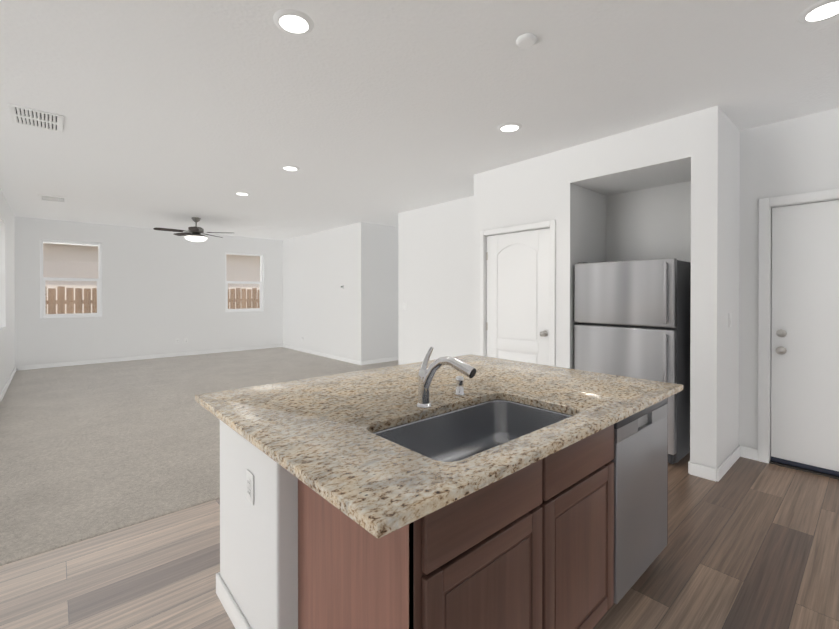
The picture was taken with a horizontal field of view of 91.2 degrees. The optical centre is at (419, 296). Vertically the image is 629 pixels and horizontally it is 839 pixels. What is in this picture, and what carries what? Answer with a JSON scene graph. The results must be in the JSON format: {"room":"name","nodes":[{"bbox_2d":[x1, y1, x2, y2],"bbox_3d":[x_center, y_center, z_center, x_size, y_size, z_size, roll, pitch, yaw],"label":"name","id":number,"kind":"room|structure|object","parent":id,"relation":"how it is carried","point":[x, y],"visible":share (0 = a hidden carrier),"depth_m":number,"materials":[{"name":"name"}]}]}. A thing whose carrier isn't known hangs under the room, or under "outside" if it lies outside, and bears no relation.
{"room":"kitchen","nodes":[
{"label":"kitchen","id":0,"kind":"room"},
{"bbox_2d":[0,188,14,393],"bbox_3d":[-2.971,-0.014,2.453,0.140,2.780,13.330,0,0,-42],"label":"wall","id":1,"kind":"structure","parent":0,"point":[7,291],"depth_m":6.09,"materials":[{"name":"white paint"}]},
{"bbox_2d":[0,366,16,402],"bbox_3d":[-2.913,1.330,2.511,0.013,0.092,13.050,0,0,-42],"label":"baseboard","id":2,"kind":"structure","parent":1,"relation":"attached to","point":[2,394],"depth_m":5.97,"materials":[{"name":"white wood"}]},
{"bbox_2d":[15,217,282,365],"bbox_3d":[-4.410,-0.052,10.004,7.760,2.780,0.140,0,0,-42],"label":"wall","id":3,"kind":"structure","parent":0,"point":[162,291],"depth_m":8.68,"materials":[{"name":"white paint"}]},
{"bbox_2d":[40,239,101,317],"bbox_3d":[-6.741,-0.324,7.966,0.910,1.475,0.070,0,0,-42],"label":"window","id":4,"kind":"structure","parent":3,"relation":"in","point":[45,314],"depth_m":7.93,"materials":[{"name":"white plastic"}]},
{"bbox_2d":[17,344,281,370],"bbox_3d":[-5.394,1.297,9.033,4.930,0.092,0.013,0,0,-42],"label":"baseboard","id":5,"kind":"structure","parent":3,"relation":"attached to","point":[27,367],"depth_m":8.59,"materials":[{"name":"white wood"}]},
{"bbox_2d":[225,252,262,311],"bbox_3d":[-4.326,-0.335,10.118,0.920,1.435,0.070,0,0,-42],"label":"window","id":6,"kind":"structure","parent":3,"relation":"in","point":[248,283],"depth_m":10.12,"materials":[{"name":"white plastic"}]},
{"bbox_2d":[0,347,397,565],"bbox_3d":[-2.017,1.396,7.222,7.900,0.112,7.490,0,0,-42],"label":"floor carpet","id":7,"kind":"object","parent":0,"point":[88,451],"visible":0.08,"depth_m":3.89,"materials":[{"name":"beige carpet"}]},
{"bbox_2d":[282,196,473,363],"bbox_3d":[-1.120,-0.042,8.041,0.140,2.780,7.170,0,0,-42],"label":"wall","id":8,"kind":"structure","parent":0,"point":[436,268],"depth_m":7.00,"materials":[{"name":"white paint"}]},
{"bbox_2d":[282,344,362,364],"bbox_3d":[-2.331,1.296,9.296,0.017,0.092,3.633,0,0,-42],"label":"baseboard","id":9,"kind":"structure","parent":8,"relation":"attached to","point":[344,359],"depth_m":8.97,"materials":[{"name":"white wood"}]},
{"bbox_2d":[370,223,397,359],"bbox_3d":[-0.074,-0.047,8.980,2.650,2.780,0.140,0,0,-42],"label":"wall","id":10,"kind":"structure","parent":0,"point":[383,239],"depth_m":8.31,"materials":[{"name":"white paint"}]},
{"bbox_2d":[363,356,397,364],"bbox_3d":[-0.073,1.298,8.887,2.780,0.092,0.017,0,0,-42],"label":"baseboard","id":11,"kind":"structure","parent":10,"relation":"attached to","point":[381,360],"depth_m":8.24,"materials":[{"name":"white wood"}]},
{"bbox_2d":[398,213,401,364],"bbox_3d":[0.728,-0.042,7.967,2.800,2.780,0.140,0,0,-42],"label":"wall","id":12,"kind":"structure","parent":0,"point":[399,214],"depth_m":7.05,"materials":[{"name":"white paint"}]},
{"bbox_2d":[0,452,838,628],"bbox_3d":[2.417,1.427,2.246,7.900,0.100,5.840,0,0,-42],"label":"floor","id":13,"kind":"structure","parent":0,"point":[752,544],"depth_m":2.06,"materials":[{"name":"brown wood"}]},
{"bbox_2d":[220,420,297,628],"bbox_3d":[-0.020,0.935,2.270,1.844,0.884,0.663,0,0,-42],"label":"wall","id":14,"kind":"structure","parent":13,"relation":"on","point":[259,557],"depth_m":1.49,"materials":[{"name":"white paint"}]},
{"bbox_2d":[216,574,250,628],"bbox_3d":[-0.694,1.334,1.645,0.030,0.092,0.648,0,0,-42],"label":"baseboard","id":15,"kind":"structure","parent":14,"relation":"attached to","point":[232,610],"depth_m":1.75,"materials":[{"name":"white wood"}]},
{"bbox_2d":[246,469,253,504],"bbox_3d":[-0.658,0.740,1.591,0.009,0.115,0.072,0,0,-42],"label":"outlet","id":16,"kind":"object","parent":14,"relation":"attached to","point":[249,486],"visible":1,"depth_m":1.58,"materials":[{"name":"white plastic"}]},
{"bbox_2d":[298,424,613,628],"bbox_3d":[0.188,0.938,1.574,1.080,0.884,0.648,0,0,-42],"label":"base cabinet","id":17,"kind":"object","parent":13,"relation":"on","point":[531,546],"depth_m":1.25,"materials":[{"name":"brown wood"}]},
{"bbox_2d":[195,354,682,538],"bbox_3d":[0.161,0.478,2.038,1.960,0.030,1.460,0,0,-42],"label":"countertop","id":18,"kind":"structure","parent":17,"relation":"on","point":[317,435],"depth_m":1.55,"materials":[{"name":"stone"}]},
{"bbox_2d":[416,347,475,407],"bbox_3d":[0.107,0.339,1.674,0.275,0.250,0.070,0,0,34],"label":"faucet","id":19,"kind":"object","parent":18,"relation":"on","point":[425,376],"visible":1,"depth_m":1.70,"materials":[{"name":"silver metal"}]},
{"bbox_2d":[373,399,572,461],"bbox_3d":[0.231,0.601,1.562,0.828,0.208,0.463,0,0,-42],"label":"sink","id":20,"kind":"object","parent":18,"relation":"in","point":[461,433],"visible":0.27,"depth_m":1.81,"materials":[{"name":"silver metal"}]},
{"bbox_2d":[574,258,690,463],"bbox_3d":[2.004,0.524,3.822,0.775,1.690,0.850,0,0,-42],"label":"refrigerator","id":21,"kind":"object","parent":13,"relation":"on","point":[632,318],"visible":0.71,"depth_m":3.50,"materials":[{"name":"grey metal"}]},
{"bbox_2d":[611,398,667,603],"bbox_3d":[0.830,0.941,2.123,0.604,0.873,0.627,0,0,-42],"label":"dishwasher","id":22,"kind":"object","parent":13,"relation":"on","point":[639,460],"visible":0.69,"depth_m":1.84,"materials":[{"name":"silver metal"}]},
{"bbox_2d":[667,444,667,543],"bbox_3d":[0.822,0.936,2.139,0.758,0.884,0.648,0,0,-42],"label":"base cabinet","id":23,"kind":"object","parent":13,"relation":"on","point":[667,444],"depth_m":2.11,"materials":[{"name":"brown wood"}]},
{"bbox_2d":[0,0,838,239],"bbox_3d":[-0.074,-1.477,5.027,7.900,0.120,13.330,0,0,-42],"label":"ceiling","id":24,"kind":"structure","parent":0,"point":[178,114],"depth_m":2.84,"materials":[{"name":"white paint"}]},
{"bbox_2d":[7,104,63,132],"bbox_3d":[-3.034,-1.403,3.261,0.310,0.008,0.430,0,0,-42],"label":"ceiling vent","id":25,"kind":"object","parent":24,"relation":"in","point":[35,118],"visible":1,"depth_m":3.24,"materials":[{"name":"white plastic"}]},
{"bbox_2d":[38,194,66,202],"bbox_3d":[-5.345,-1.417,5.989,0.310,0.008,0.430,0,0,-42],"label":"ceiling vent","id":26,"kind":"object","parent":24,"relation":"in","point":[52,198],"visible":0.98,"depth_m":5.96,"materials":[{"name":"white plastic"}]},
{"bbox_2d":[153,217,222,241],"bbox_3d":[-4.127,-1.214,7.478,1.219,0.429,1.274,0,0,-42],"label":"ceiling fan","id":27,"kind":"object","parent":24,"relation":"hanging from","point":[196,235],"visible":1,"depth_m":7.43,"materials":[{"name":"grey metal"}]},
{"bbox_2d":[234,192,249,195],"bbox_3d":[-2.449,-1.414,5.678,0.202,0.012,0.202,0,0,-42],"label":"recessed light","id":28,"kind":"object","parent":24,"relation":"in","point":[242,193],"visible":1,"depth_m":5.64,"materials":[{"name":"white plastic"}]},
{"bbox_2d":[281,165,299,170],"bbox_3d":[-1.424,-1.408,4.528,0.202,0.012,0.202,0,0,-42],"label":"recessed light","id":29,"kind":"object","parent":24,"relation":"in","point":[290,167],"visible":1,"depth_m":4.50,"materials":[{"name":"white plastic"}]},
{"bbox_2d":[273,9,313,34],"bbox_3d":[-0.643,-1.396,2.103,0.202,0.012,0.202,0,0,-42],"label":"recessed light","id":30,"kind":"object","parent":24,"relation":"in","point":[293,21],"visible":1,"depth_m":2.09,"materials":[{"name":"white plastic"}]},
{"bbox_2d":[497,122,521,131],"bbox_3d":[0.751,-1.403,3.425,0.202,0.012,0.202,0,0,-42],"label":"recessed light","id":31,"kind":"object","parent":24,"relation":"in","point":[509,127],"visible":1,"depth_m":3.41,"materials":[{"name":"white plastic"}]},
{"bbox_2d":[516,33,536,48],"bbox_3d":[0.584,-1.390,2.245,0.108,0.026,0.108,0,0,-42],"label":"smoke detector","id":32,"kind":"object","parent":24,"relation":"attached to","point":[526,40],"visible":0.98,"depth_m":2.22,"materials":[{"name":"white plastic"}]},
{"bbox_2d":[798,0,838,23],"bbox_3d":[1.987,-1.395,2.009,0.202,0.012,0.202,0,0,-42],"label":"recessed light","id":33,"kind":"object","parent":24,"relation":"in","point":[822,10],"visible":1,"depth_m":2.02,"materials":[{"name":"white plastic"}]},
{"bbox_2d":[455,376,464,395],"bbox_3d":[0.190,0.421,1.937,0.048,0.085,0.048,0,0,-42],"label":"soap dispenser","id":34,"kind":"object","parent":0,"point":[459,385],"visible":1,"depth_m":1.92,"materials":[{"name":"silver metal"}]},
{"bbox_2d":[473,106,739,480],"bbox_3d":[1.760,-0.023,4.224,0.920,2.780,2.360,0,0,-42],"label":"wall","id":35,"kind":"structure","parent":0,"point":[669,188],"depth_m":3.63,"materials":[{"name":"white paint"}]},
{"bbox_2d":[486,228,549,365],"bbox_3d":[1.022,0.339,4.378,0.106,2.039,0.822,0,0,-42],"label":"pantry door","id":36,"kind":"structure","parent":35,"relation":"in","point":[518,299],"depth_m":4.36,"materials":[{"name":"white paint"}]},
{"bbox_2d":[480,220,555,365],"bbox_3d":[1.053,0.310,4.400,0.133,2.112,0.944,0,0,-42],"label":"door frame","id":37,"kind":"structure","parent":35,"relation":"attached to","point":[550,224],"depth_m":4.36,"materials":[{"name":"white wood"}]},
{"bbox_2d":[688,461,701,474],"bbox_3d":[2.354,1.325,3.418,0.753,0.092,0.013,0,0,-42],"label":"baseboard","id":38,"kind":"structure","parent":35,"relation":"attached to","point":[692,467],"depth_m":3.15,"materials":[{"name":"white wood"}]},
{"bbox_2d":[713,446,745,481],"bbox_3d":[2.478,1.326,3.266,0.733,0.092,0.044,0,0,-42],"label":"baseboard","id":39,"kind":"structure","parent":35,"relation":"attached to","point":[740,451],"depth_m":3.25,"materials":[{"name":"white wood"}]},
{"bbox_2d":[739,108,838,449],"bbox_3d":[3.962,-0.013,2.249,0.140,2.780,3.520,0,0,-42],"label":"wall","id":40,"kind":"structure","parent":0,"point":[799,155],"depth_m":3.41,"materials":[{"name":"white paint"}]},
{"bbox_2d":[758,189,838,479],"bbox_3d":[3.224,0.285,3.065,0.158,2.175,1.065,0,0,-42],"label":"door frame","id":41,"kind":"structure","parent":40,"relation":"attached to","point":[766,205],"depth_m":3.37,"materials":[{"name":"white wood"}]},
{"bbox_2d":[771,200,838,475],"bbox_3d":[3.190,0.317,3.035,0.117,2.082,0.909,0,0,-42],"label":"entry door","id":42,"kind":"structure","parent":40,"relation":"in","point":[805,352],"depth_m":3.23,"materials":[{"name":"white paint"}]},
{"label":"outside","id":43,"kind":"structure","parent":0,"visible":0},
{"bbox_3d":[-3.054,1.756,6.507,32.000,0.100,38.000,0,0,-42],"label":"ground","id":44,"kind":"structure","parent":43,"visible":0},
{"bbox_2d":[43,242,259,313],"bbox_3d":[-10.492,-0.025,15.595,24.200,3.370,7.820,0,0,-42],"label":"neighbor house","id":45,"kind":"structure","parent":44,"relation":"on","point":[234,271],"depth_m":11.79,"materials":[{"name":"beige paint"}]},
{"bbox_2d":[45,286,259,313],"bbox_3d":[-5.486,0.710,12.613,15.620,1.930,0.060,0,0,-42],"label":"fence","id":46,"kind":"object","parent":44,"relation":"on","point":[87,293],"depth_m":10.11,"materials":[{"name":"brown wood"}]}
]}

